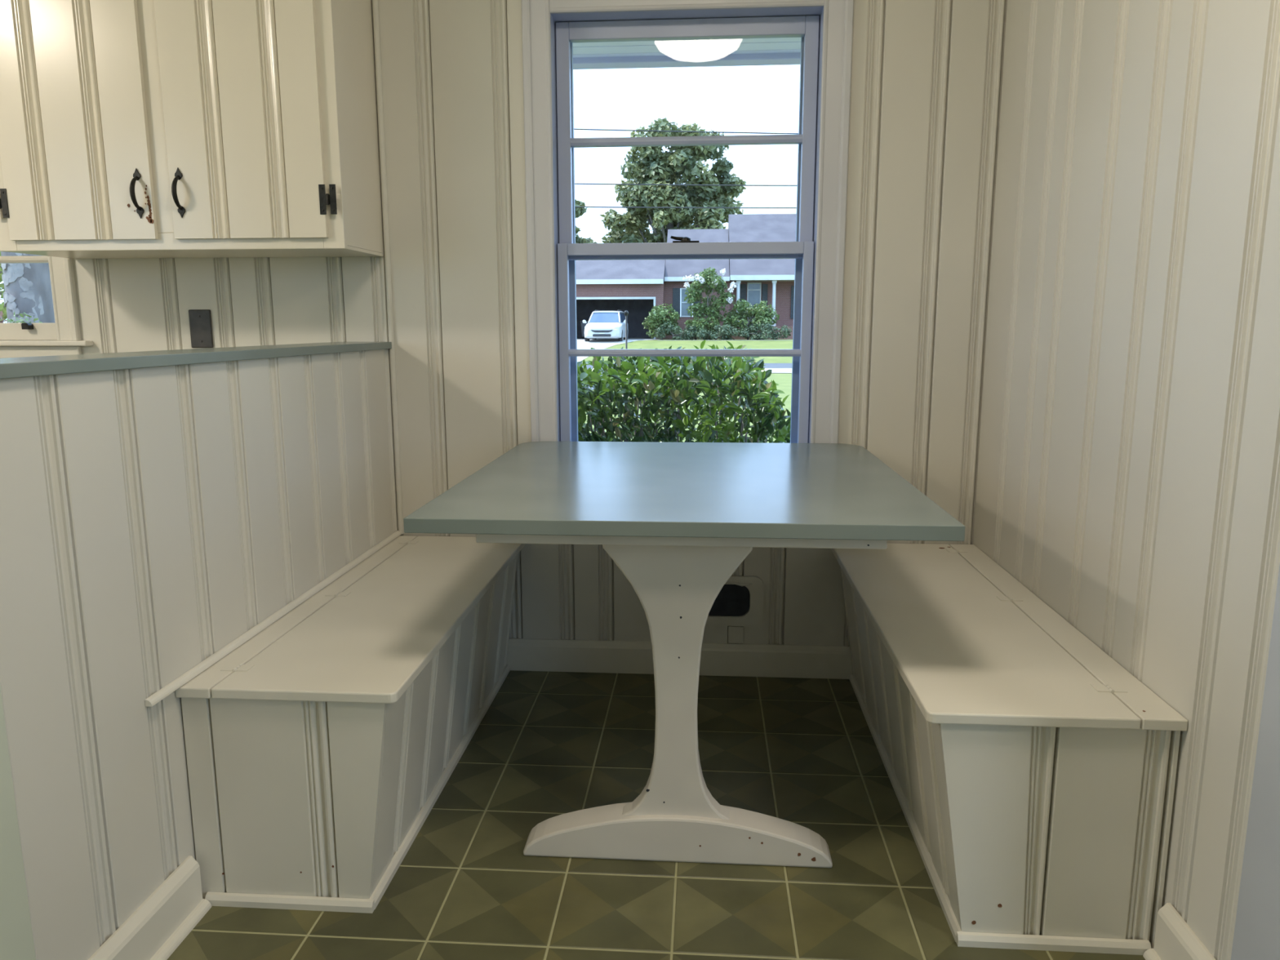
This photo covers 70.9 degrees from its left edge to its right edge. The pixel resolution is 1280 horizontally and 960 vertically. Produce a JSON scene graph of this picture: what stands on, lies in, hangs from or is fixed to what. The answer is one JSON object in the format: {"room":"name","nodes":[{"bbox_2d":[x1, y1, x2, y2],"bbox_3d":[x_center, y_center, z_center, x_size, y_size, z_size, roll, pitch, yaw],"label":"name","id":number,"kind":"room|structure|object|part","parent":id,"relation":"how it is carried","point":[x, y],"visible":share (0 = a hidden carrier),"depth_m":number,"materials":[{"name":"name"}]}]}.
{"room":"breakfast nook","nodes":[
{"label":"breakfast nook","id":0,"kind":"room"},
{"bbox_2d":[0,348,397,959],"bbox_3d":[-0.875,0.237,2.040,0.111,1.018,1.607,1,10,4],"label":"wall","id":1,"kind":"structure","parent":0,"point":[151,518],"depth_m":1.54,"materials":[{"name":"beige paint"}]},
{"bbox_2d":[0,686,35,959],"bbox_3d":[-0.969,0.417,1.007,0.155,1.018,0.498,1,10,4],"label":"trim","id":2,"kind":"structure","parent":1,"relation":"attached to","point":[16,939],"depth_m":1.25,"materials":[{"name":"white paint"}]},
{"bbox_2d":[88,855,211,959],"bbox_3d":[-0.846,0.792,1.512,0.036,0.105,0.384,1,10,4],"label":"baseboard","id":3,"kind":"structure","parent":1,"relation":"attached to","point":[155,930],"depth_m":1.58,"materials":[{"name":"beige paint"}]},
{"bbox_3d":[-0.836,0.836,1.520,0.016,0.016,0.382,1,10,4],"label":"shoe moulding","id":4,"kind":"part","parent":3,"relation":"part of","materials":[{"name":"beige paint"}]},
{"bbox_2d":[0,342,391,378],"bbox_3d":[-0.908,-0.232,1.707,0.162,0.020,2.104,1,10,4],"label":"countertop","id":5,"kind":"structure","parent":1,"relation":"on","point":[24,366],"depth_m":1.60,"materials":[{"name":"green laminate"}]},
{"bbox_2d":[144,530,400,706],"bbox_3d":[-0.803,0.275,2.195,0.012,0.012,1.304,1,10,4],"label":"trim","id":6,"kind":"structure","parent":1,"relation":"attached to","point":[157,696],"depth_m":1.92,"materials":[{"name":"beige paint"}]},
{"bbox_2d":[72,0,1007,646],"bbox_3d":[-1.072,-0.369,2.838,4.450,3.140,0.141,1,10,4],"label":"wall","id":7,"kind":"structure","parent":0,"point":[926,80],"depth_m":2.66,"materials":[{"name":"beige paint"}]},
{"bbox_2d":[0,255,93,358],"bbox_3d":[-2.298,-0.879,2.821,1.195,1.045,0.174,1,10,4],"label":"window","id":8,"kind":"structure","parent":7,"relation":"in","point":[63,337],"depth_m":2.79,"materials":[{"name":"beige paint"}]},
{"bbox_3d":[-2.304,-0.886,2.811,0.983,0.887,0.030,1,10,4],"label":"sash","id":9,"kind":"part","parent":8,"relation":"part of","materials":[{"name":"beige paint"}]},
{"bbox_3d":[-1.781,-0.906,2.716,0.072,0.957,0.018,1,10,4],"label":"casing","id":10,"kind":"part","parent":8,"relation":"part of","materials":[{"name":"beige paint"}]},
{"bbox_2d":[0,0,383,258],"bbox_3d":[-1.264,-1.141,2.468,0.972,1.010,0.347,1,10,4],"label":"upper cabinet","id":11,"kind":"object","parent":7,"relation":"attached to","point":[130,129],"visible":1,"depth_m":2.37,"materials":[{"name":"beige paint"}]},
{"bbox_3d":[-1.510,-1.122,2.362,0.416,0.952,0.001,1,10,4],"label":"door","id":12,"kind":"part","parent":11,"relation":"part of","materials":[{"name":"beige paint"}]},
{"bbox_3d":[-1.338,-0.761,2.381,0.021,0.129,0.035,1,10,4],"label":"handle","id":13,"kind":"part","parent":11,"relation":"part of","materials":[{"name":"black metal"}]},
{"bbox_3d":[-1.223,-0.760,2.373,0.021,0.129,0.035,1,10,4],"label":"handle","id":14,"kind":"part","parent":11,"relation":"part of","materials":[{"name":"black metal"}]},
{"bbox_3d":[-1.261,-0.655,2.588,0.971,0.009,0.276,1,10,4],"label":"panel","id":15,"kind":"part","parent":11,"relation":"part of","materials":[{"name":"beige paint"}]},
{"bbox_3d":[-1.042,-1.117,2.329,0.423,0.952,0.001,1,10,4],"label":"door","id":16,"kind":"part","parent":11,"relation":"part of","materials":[{"name":"beige paint"}]},
{"bbox_2d":[188,309,213,347],"bbox_3d":[-1.352,-0.465,2.766,0.070,0.116,0.008,1,10,4],"label":"cover plate","id":17,"kind":"object","parent":7,"relation":"attached to","point":[200,320],"visible":0.99,"depth_m":2.76,"materials":[{"name":"brown metal"}]},
{"bbox_2d":[372,0,404,534],"bbox_3d":[-0.756,-0.815,2.659,0.017,1.999,0.012,1,10,4],"label":"trim","id":18,"kind":"structure","parent":7,"relation":"attached to","point":[375,2],"depth_m":2.68,"materials":[{"name":"beige paint"}]},
{"bbox_2d":[506,638,853,679],"bbox_3d":[0.121,0.563,2.833,1.120,0.102,0.017,1,10,4],"label":"baseboard","id":19,"kind":"structure","parent":7,"relation":"attached to","point":[770,660],"depth_m":2.82,"materials":[{"name":"beige paint"}]},
{"bbox_2d":[573,37,800,69],"bbox_3d":[-0.771,-1.543,3.014,10.000,0.168,0.640,1,10,4],"label":"soffit","id":20,"kind":"structure","parent":7,"relation":"attached to","point":[776,51],"depth_m":3.17,"materials":[{"name":"paint"}]},
{"bbox_2d":[521,0,853,443],"bbox_3d":[0.135,-0.709,2.707,0.963,1.421,0.228,1,10,4],"label":"window","id":21,"kind":"structure","parent":7,"relation":"in","point":[550,28],"depth_m":2.62,"materials":[{"name":"white paint"}]},
{"bbox_3d":[-0.292,-0.710,2.641,0.080,1.396,0.018,1,10,4],"label":"casing","id":22,"kind":"part","parent":21,"relation":"part of","materials":[{"name":"paint"}]},
{"bbox_3d":[0.133,-0.376,2.722,0.757,0.665,0.032,1,10,4],"label":"sash","id":23,"kind":"part","parent":21,"relation":"part of","materials":[{"name":"white paint"}]},
{"bbox_3d":[0.137,-0.696,2.740,0.761,1.291,0.024,1,10,4],"label":"storm frame","id":24,"kind":"part","parent":21,"relation":"part of","materials":[{"name":"metal"}]},
{"bbox_3d":[0.127,-1.352,2.499,0.763,0.080,0.018,1,10,4],"label":"head casing","id":25,"kind":"part","parent":21,"relation":"part of","materials":[{"name":"paint"}]},
{"bbox_3d":[0.134,-0.996,2.651,0.757,0.670,0.032,1,10,4],"label":"sash","id":26,"kind":"part","parent":21,"relation":"part of","materials":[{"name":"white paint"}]},
{"bbox_3d":[0.548,-0.701,2.581,0.080,1.396,0.018,1,10,4],"label":"casing","id":27,"kind":"part","parent":21,"relation":"part of","materials":[{"name":"paint"}]},
{"bbox_2d":[641,575,764,626],"bbox_3d":[0.194,0.375,2.793,0.377,0.159,0.019,1,10,4],"label":"air vent","id":28,"kind":"object","parent":7,"relation":"in","point":[733,599],"visible":0.54,"depth_m":2.79,"materials":[{"name":"metal"}]},
{"bbox_2d":[728,626,743,643],"bbox_3d":[0.300,0.483,2.810,0.048,0.054,0.008,1,10,4],"label":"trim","id":29,"kind":"structure","parent":7,"relation":"attached to","point":[735,633],"depth_m":2.81,"materials":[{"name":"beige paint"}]},
{"bbox_2d":[167,670,1145,959],"bbox_3d":[-0.538,1.107,0.351,5.900,0.120,5.435,1,10,4],"label":"floor","id":30,"kind":"structure","parent":0,"point":[803,752],"depth_m":1.84,"materials":[{"name":"tile"}]},
{"bbox_2d":[175,535,525,913],"bbox_3d":[-0.601,0.492,2.252,0.412,0.442,1.203,1,10,4],"label":"storage bench","id":31,"kind":"object","parent":30,"relation":"on","point":[319,748],"visible":0.98,"depth_m":1.71,"materials":[{"name":"beige paint"}]},
{"bbox_3d":[-0.665,0.801,1.704,0.326,0.021,0.012,1,10,4],"label":"shoe moulding","id":32,"kind":"part","parent":31,"relation":"part of","materials":[{"name":"beige paint"}]},
{"bbox_3d":[-0.567,0.289,2.213,0.344,0.020,1.200,1,10,4],"label":"seat lid","id":33,"kind":"part","parent":31,"relation":"part of","materials":[{"name":"beige paint"}]},
{"bbox_3d":[-0.464,0.700,2.284,0.012,0.021,1.191,1,10,4],"label":"shoe moulding","id":34,"kind":"part","parent":31,"relation":"part of","materials":[{"name":"beige paint"}]},
{"bbox_2d":[403,440,964,867],"bbox_3d":[0.109,0.345,2.219,1.008,0.740,1.108,1,10,4],"label":"pedestal table","id":35,"kind":"object","parent":30,"relation":"on","point":[677,520],"visible":1,"depth_m":1.82,"materials":[{"name":"green laminate"}]},
{"bbox_2d":[831,543,1187,955],"bbox_3d":[0.745,0.508,2.147,0.426,0.442,1.220,1,10,4],"label":"storage bench","id":36,"kind":"object","parent":30,"relation":"on","point":[1032,775],"visible":0.98,"depth_m":1.59,"materials":[{"name":"beige paint"}]},
{"bbox_3d":[0.614,0.713,2.198,0.012,0.021,1.208,1,10,4],"label":"shoe moulding","id":37,"kind":"part","parent":36,"relation":"part of","materials":[{"name":"beige paint"}]},
{"bbox_3d":[0.708,0.304,2.114,0.351,0.020,1.217,1,10,4],"label":"seat lid","id":38,"kind":"part","parent":36,"relation":"part of","materials":[{"name":"beige paint"}]},
{"bbox_3d":[0.729,0.819,1.588,0.330,0.021,0.012,1,10,4],"label":"shoe moulding","id":39,"kind":"part","parent":36,"relation":"part of","materials":[{"name":"beige paint"}]},
{"bbox_2d":[973,0,1279,959],"bbox_3d":[1.021,-0.460,1.881,0.141,2.440,1.434,1,10,4],"label":"wall","id":40,"kind":"structure","parent":0,"point":[1128,473],"depth_m":1.62,"materials":[{"name":"beige paint"}]},
{"bbox_2d":[1142,902,1215,959],"bbox_3d":[0.891,0.796,1.472,0.036,0.105,0.180,1,10,4],"label":"baseboard","id":41,"kind":"structure","parent":40,"relation":"attached to","point":[1175,940],"depth_m":1.51,"materials":[{"name":"beige paint"}]},
{"bbox_3d":[0.881,0.840,1.481,0.016,0.016,0.179,1,10,4],"label":"shoe moulding","id":42,"kind":"part","parent":41,"relation":"part of","materials":[{"name":"beige paint"}]},
{"bbox_2d":[1231,564,1279,959],"bbox_3d":[0.961,-0.325,1.101,0.146,2.440,0.152,1,10,4],"label":"trim","id":43,"kind":"structure","parent":40,"relation":"attached to","point":[1256,935],"depth_m":1.28,"materials":[{"name":"grey paint"}]},
{"label":"outside","id":44,"kind":"structure","parent":0,"visible":0},
{"bbox_2d":[582,338,792,442],"bbox_3d":[3.599,-7.266,49.355,240.000,0.820,220.000,1,10,4],"label":"ground","id":45,"kind":"structure","parent":44,"point":[784,380],"depth_m":44.67,"materials":[{"name":"green plant"}]},
{"bbox_2d":[0,251,7,321],"bbox_3d":[-13.441,-3.954,17.499,3.441,5.251,3.951,1,10,4],"label":"tree","id":46,"kind":"object","parent":45,"relation":"on","point":[2,308],"visible":0.03,"depth_m":17.66,"materials":[{"name":"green plant"}]},
{"bbox_2d":[0,310,7,323],"bbox_3d":[-7.794,-1.112,10.726,0.919,1.937,0.968,1,10,4],"label":"shrub","id":47,"kind":"object","parent":45,"relation":"on","point":[1,312],"visible":0.03,"depth_m":10.59,"materials":[{"name":"green plant"}]},
{"bbox_2d":[0,311,43,323],"bbox_3d":[-6.113,-0.813,9.272,1.740,1.837,1.298,5,11,25],"label":"shrub","id":48,"kind":"object","parent":45,"relation":"on","point":[11,320],"visible":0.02,"depth_m":9.23,"materials":[{"name":"green plant"}]},
{"bbox_2d":[0,251,55,323],"bbox_3d":[-7.676,-3.552,11.139,0.659,6.609,0.593,1,10,4],"label":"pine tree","id":49,"kind":"object","parent":45,"relation":"on","point":[27,286],"visible":0.21,"depth_m":11.11,"materials":[{"name":"green plant"}]},
{"bbox_3d":[-7.811,-2.657,11.033,0.104,0.159,0.018,5,11,25],"label":"bark plate","id":50,"kind":"part","parent":49,"relation":"part of","materials":[{"name":"grey plant"}]},
{"bbox_3d":[-7.810,-2.491,11.065,0.154,0.116,0.023,5,11,25],"label":"bark plate","id":51,"kind":"part","parent":49,"relation":"part of","materials":[{"name":"grey plant"}]},
{"bbox_3d":[-7.853,-2.256,11.132,0.161,0.144,0.024,7,12,35],"label":"bark plate","id":52,"kind":"part","parent":49,"relation":"part of","materials":[{"name":"grey plant"}]},
{"bbox_3d":[-7.801,-2.436,11.067,0.104,0.087,0.018,4,11,23],"label":"bark plate","id":53,"kind":"part","parent":49,"relation":"part of","materials":[{"name":"grey plant"}]},
{"bbox_3d":[-7.741,-2.522,11.033,0.089,0.093,0.017,2,10,11],"label":"bark plate","id":54,"kind":"part","parent":49,"relation":"part of","materials":[{"name":"grey plant"}]},
{"bbox_3d":[-7.721,-2.488,11.040,0.170,0.132,0.025,1,10,7],"label":"bark plate","id":55,"kind":"part","parent":49,"relation":"part of","materials":[{"name":"grey plant"}]},
{"bbox_3d":[-7.748,-2.238,11.086,0.121,0.101,0.019,2,10,12],"label":"bark plate","id":56,"kind":"part","parent":49,"relation":"part of","materials":[{"name":"grey plant"}]},
{"bbox_3d":[-7.762,-2.163,11.104,0.153,0.119,0.023,3,10,15],"label":"bark plate","id":57,"kind":"part","parent":49,"relation":"part of","materials":[{"name":"grey plant"}]},
{"bbox_3d":[-7.761,-1.961,11.137,0.133,0.145,0.021,3,10,15],"label":"bark plate","id":58,"kind":"part","parent":49,"relation":"part of","materials":[{"name":"grey plant"}]},
{"bbox_3d":[-7.686,-2.583,11.020,0.133,0.097,0.021,0,10,0],"label":"bark plate","id":59,"kind":"part","parent":49,"relation":"part of","materials":[{"name":"grey plant"}]},
{"bbox_3d":[-7.704,-2.085,11.104,0.092,0.083,0.018,1,10,4],"label":"bark plate","id":60,"kind":"part","parent":49,"relation":"part of","materials":[{"name":"grey plant"}]},
{"bbox_3d":[-7.627,-2.617,11.020,0.125,0.148,0.020,-2,10,-12],"label":"bark plate","id":61,"kind":"part","parent":49,"relation":"part of","materials":[{"name":"grey plant"}]},
{"bbox_3d":[-7.622,-2.540,11.034,0.109,0.102,0.018,-2,10,-13],"label":"bark plate","id":62,"kind":"part","parent":49,"relation":"part of","materials":[{"name":"grey plant"}]},
{"bbox_3d":[-7.653,-1.974,11.127,0.122,0.133,0.020,-1,10,-7],"label":"bark plate","id":63,"kind":"part","parent":49,"relation":"part of","materials":[{"name":"grey plant"}]},
{"bbox_3d":[-7.582,-2.413,11.068,0.113,0.175,0.019,-4,11,-21],"label":"bark plate","id":64,"kind":"part","parent":49,"relation":"part of","materials":[{"name":"grey plant"}]},
{"bbox_3d":[-7.593,-2.279,11.086,0.091,0.076,0.017,-4,10,-19],"label":"bark plate","id":65,"kind":"part","parent":49,"relation":"part of","materials":[{"name":"grey plant"}]},
{"bbox_3d":[-7.555,-2.418,11.081,0.123,0.081,0.020,-5,11,-27],"label":"bark plate","id":66,"kind":"part","parent":49,"relation":"part of","materials":[{"name":"grey plant"}]},
{"bbox_3d":[-7.579,-1.969,11.147,0.126,0.189,0.020,-4,11,-22],"label":"bark plate","id":67,"kind":"part","parent":49,"relation":"part of","materials":[{"name":"plant"}]},
{"bbox_3d":[-7.536,-2.291,11.112,0.087,0.116,0.017,-6,12,-31],"label":"bark plate","id":68,"kind":"part","parent":49,"relation":"part of","materials":[{"name":"grey plant"}]},
{"bbox_3d":[-7.545,-1.983,11.163,0.147,0.186,0.022,-6,11,-29],"label":"bark plate","id":69,"kind":"part","parent":49,"relation":"part of","materials":[{"name":"grey plant"}]},
{"bbox_3d":[-7.484,-2.108,11.191,0.022,0.122,0.147,9,14,43],"label":"bark plate","id":70,"kind":"part","parent":49,"relation":"part of","materials":[{"name":"grey plant"}]},
{"bbox_3d":[-7.471,-2.193,11.185,0.018,0.118,0.096,8,13,40],"label":"bark plate","id":71,"kind":"part","parent":49,"relation":"part of","materials":[{"name":"grey plant"}]},
{"bbox_2d":[574,199,597,243],"bbox_3d":[-6.014,-17.083,71.675,6.409,10.978,6.189,1,10,4],"label":"shade tree","id":72,"kind":"object","parent":45,"relation":"on","point":[580,211],"visible":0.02,"depth_m":69.17,"materials":[{"name":"green plant"}]},
{"bbox_2d":[641,302,681,339],"bbox_3d":[1.248,-8.847,50.187,2.359,2.019,2.215,1,10,4],"label":"round shrub","id":73,"kind":"object","parent":45,"relation":"on","point":[656,320],"visible":0.82,"depth_m":49.86,"materials":[{"name":"green plant"}]},
{"bbox_2d":[600,117,746,243],"bbox_3d":[2.661,-20.156,72.534,11.894,16.725,9.718,1,10,4],"label":"shade tree","id":74,"kind":"object","parent":45,"relation":"on","point":[651,166],"visible":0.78,"depth_m":69.80,"materials":[{"name":"green plant"}]},
{"bbox_2d":[654,321,697,340],"bbox_3d":[2.030,-8.115,49.308,2.426,1.130,1.562,1,10,4],"label":"juniper","id":75,"kind":"object","parent":45,"relation":"on","point":[686,334],"visible":0.99,"depth_m":49.08,"materials":[{"name":"green plant"}]},
{"bbox_3d":[2.146,-7.985,49.168,1.473,0.679,0.765,4,11,23],"label":"stem","id":76,"kind":"part","parent":75,"relation":"part of","materials":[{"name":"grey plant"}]},
{"bbox_2d":[575,213,795,339],"bbox_3d":[2.175,-12.818,56.687,26.800,7.660,12.300,1,10,4],"label":"brick house","id":77,"kind":"structure","parent":45,"relation":"on","point":[635,286],"depth_m":52.71,"materials":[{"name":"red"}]},
{"bbox_3d":[-1.678,-9.335,51.885,5.170,2.410,0.080,1,10,4],"label":"garage frame","id":78,"kind":"part","parent":77,"relation":"part of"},
{"bbox_2d":[672,288,679,316],"bbox_3d":[2.125,-10.335,52.349,0.430,1.650,0.060,1,10,4],"label":"shutter","id":79,"kind":"object","parent":77,"relation":"hanging from","point":[676,291],"depth_m":52.30,"materials":[{"name":"grey wood"}]},
{"bbox_3d":[2.716,-10.727,52.284,0.570,0.722,0.010,1,10,4],"label":"pane","id":80,"kind":"part","parent":77,"relation":"part of","materials":[{"name":"glass"}]},
{"bbox_3d":[2.718,-9.947,52.419,0.570,0.722,0.010,1,10,4],"label":"pane","id":81,"kind":"part","parent":77,"relation":"part of","materials":[{"name":"glass"}]},
{"bbox_2d":[693,297,701,316],"bbox_3d":[3.322,-10.323,52.264,0.430,1.650,0.060,1,10,4],"label":"shutter","id":82,"kind":"object","parent":77,"relation":"hanging from","point":[700,298],"depth_m":52.24,"materials":[{"name":"black"}]},
{"bbox_2d":[739,284,746,324],"bbox_3d":[6.095,-10.371,53.248,0.360,2.400,0.070,1,10,4],"label":"shutter","id":83,"kind":"object","parent":77,"relation":"hanging from","point":[743,286],"depth_m":53.10,"materials":[{"name":"black"}]},
{"bbox_3d":[6.745,-10.398,53.221,0.820,2.540,0.080,1,10,4],"label":"door","id":84,"kind":"part","parent":77,"relation":"part of","materials":[{"name":"white wood"}]},
{"bbox_3d":[6.746,-10.205,53.260,0.680,2.000,0.010,1,10,4],"label":"pane","id":85,"kind":"part","parent":77,"relation":"part of","materials":[{"name":"glass"}]},
{"bbox_3d":[6.744,-11.419,53.049,0.680,0.324,0.010,1,10,4],"label":"pane","id":86,"kind":"part","parent":77,"relation":"part of","materials":[{"name":"glass"}]},
{"bbox_2d":[761,284,768,306],"bbox_3d":[7.372,-10.358,53.157,0.320,2.400,0.070,1,10,4],"label":"shutter","id":87,"kind":"object","parent":77,"relation":"hanging from","point":[764,286],"depth_m":53.03,"materials":[{"name":"grey wood"}]},
{"bbox_2d":[790,285,794,318],"bbox_3d":[9.157,-10.487,53.004,0.500,1.900,0.070,1,10,4],"label":"shutter","id":88,"kind":"object","parent":77,"relation":"hanging from","point":[792,287],"depth_m":52.99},
{"bbox_2d":[684,319,706,340],"bbox_3d":[3.090,-8.290,49.495,1.422,1.153,1.115,1,10,4],"label":"shrub","id":89,"kind":"object","parent":45,"relation":"on","point":[695,323],"visible":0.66,"depth_m":49.23,"materials":[{"name":"green plant"}]},
{"bbox_2d":[682,266,737,339],"bbox_3d":[3.849,-9.758,49.844,3.003,3.971,2.056,1,10,4],"label":"flowering shrub","id":90,"kind":"object","parent":45,"relation":"on","point":[710,280],"visible":0.96,"depth_m":49.54,"materials":[{"name":"green plant"}]},
{"bbox_3d":[3.815,-9.403,49.916,1.523,3.199,0.790,1,10,4],"label":"stem","id":91,"kind":"part","parent":90,"relation":"part of","materials":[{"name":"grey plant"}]},
{"bbox_2d":[695,324,739,340],"bbox_3d":[4.242,-8.029,49.080,2.381,1.016,1.544,1,10,4],"label":"juniper","id":92,"kind":"object","parent":45,"relation":"on","point":[726,335],"visible":0.98,"depth_m":48.81,"materials":[{"name":"green plant"}]},
{"bbox_2d":[718,290,779,339],"bbox_3d":[6.010,-9.156,49.923,3.144,2.704,2.336,5,11,25],"label":"shrub","id":93,"kind":"object","parent":45,"relation":"on","point":[758,313],"visible":0.86,"depth_m":49.60,"materials":[{"name":"green plant"}]},
{"bbox_3d":[6.453,-8.788,49.844,1.069,2.003,1.006,8,13,39],"label":"stem","id":94,"kind":"part","parent":93,"relation":"part of","materials":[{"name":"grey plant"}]},
{"bbox_2d":[737,321,791,340],"bbox_3d":[6.761,-8.039,48.797,2.929,1.101,1.614,1,10,4],"label":"juniper","id":95,"kind":"object","parent":45,"relation":"on","point":[758,335],"visible":0.99,"depth_m":48.82,"materials":[{"name":"green plant"}]},
{"bbox_3d":[6.760,-7.977,48.807,2.196,0.761,0.880,1,10,4],"label":"stem","id":96,"kind":"part","parent":95,"relation":"part of","materials":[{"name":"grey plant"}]},
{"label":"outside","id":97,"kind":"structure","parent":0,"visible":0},
{"bbox_2d":[573,128,798,134],"bbox_3d":[2.360,-12.649,31.212,60.001,2.127,0.039,1,10,4],"label":"power line","id":98,"kind":"object","parent":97,"point":[574,128],"visible":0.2,"depth_m":31.35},
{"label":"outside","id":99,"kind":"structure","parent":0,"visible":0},
{"bbox_2d":[574,183,796,186],"bbox_3d":[2.364,-10.841,31.526,60.001,1.290,0.039,1,10,4],"label":"power line","id":100,"kind":"object","parent":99,"point":[575,184],"visible":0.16,"depth_m":31.61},
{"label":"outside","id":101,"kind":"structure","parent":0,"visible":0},
{"bbox_2d":[574,206,796,208],"bbox_3d":[2.365,-10.052,31.663,60.001,1.106,0.039,1,10,4],"label":"power line","id":102,"kind":"object","parent":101,"point":[575,206],"visible":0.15,"depth_m":31.84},
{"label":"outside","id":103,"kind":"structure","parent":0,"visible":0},
{"bbox_2d":[582,363,791,368],"bbox_3d":[2.679,-4.691,36.844,240.000,0.001,4.800,1,10,4],"label":"street","id":104,"kind":"structure","parent":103,"point":[767,365],"depth_m":36.54,"materials":[{"name":"grey asphalt"}]},
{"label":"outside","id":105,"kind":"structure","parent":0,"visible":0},
{"bbox_2d":[577,337,653,362],"bbox_3d":[-4.195,-7.326,49.711,10.400,0.820,20.400,1,10,4],"label":"driveway","id":106,"kind":"structure","parent":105,"point":[598,344],"depth_m":47.20,"materials":[{"name":"concrete"}]},
{"bbox_2d":[580,320,588,338],"bbox_3d":[-3.139,-8.859,53.042,0.690,1.058,0.720,1,10,4],"label":"bin","id":107,"kind":"object","parent":106,"relation":"on","point":[583,325],"visible":0.48,"depth_m":52.74,"materials":[{"name":"black plastic"}]},
{"bbox_2d":[582,309,628,341],"bbox_3d":[-1.818,-8.475,49.419,2.415,1.759,5.040,1,10,4],"label":"minivan","id":108,"kind":"object","parent":106,"relation":"on","point":[601,324],"visible":0.94,"depth_m":47.69,"materials":[{"name":"white paint"}]},
{"bbox_2d":[591,329,612,332],"bbox_3d":[-1.994,-7.796,47.052,1.160,0.130,0.110,1,10,4],"label":"grille","id":109,"kind":"object","parent":108,"relation":"attached to","point":[592,331],"depth_m":47.01,"materials":[{"name":"black plastic"}]},
{"bbox_3d":[-1.750,-9.344,50.235,1.510,0.207,3.030,1,10,4],"label":"roof panel","id":110,"kind":"part","parent":108,"relation":"part of","materials":[{"name":"white paint"}]},
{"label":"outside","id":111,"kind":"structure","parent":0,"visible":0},
{"label":"planting bed","id":112,"kind":"object","parent":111,"visible":0},
{"bbox_2d":[623,310,628,409],"bbox_3d":[-0.074,-0.062,5.083,0.026,1.765,0.025,1,10,4],"label":"stake","id":113,"kind":"object","parent":112,"relation":"on","point":[626,313],"visible":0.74,"depth_m":4.94,"materials":[{"name":"black metal"}]},
{"bbox_2d":[577,339,791,443],"bbox_3d":[-0.026,0.167,4.189,1.783,1.623,1.071,1,10,4],"label":"hedge","id":114,"kind":"object","parent":112,"relation":"on","point":[653,382],"visible":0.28,"depth_m":3.73,"materials":[{"name":"green plant"}]},
{"bbox_3d":[-0.042,0.213,4.192,1.516,1.532,0.637,1,10,4],"label":"stem","id":115,"kind":"part","parent":114,"relation":"part of","materials":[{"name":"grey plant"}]},
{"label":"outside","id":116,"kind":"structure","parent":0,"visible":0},
{"bbox_2d":[635,368,791,373],"bbox_3d":[31.013,-3.706,30.820,62.600,0.001,3.300,1,10,4],"label":"sidewalk","id":117,"kind":"structure","parent":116,"point":[773,370],"depth_m":32.89,"materials":[{"name":"concrete"}]}
]}

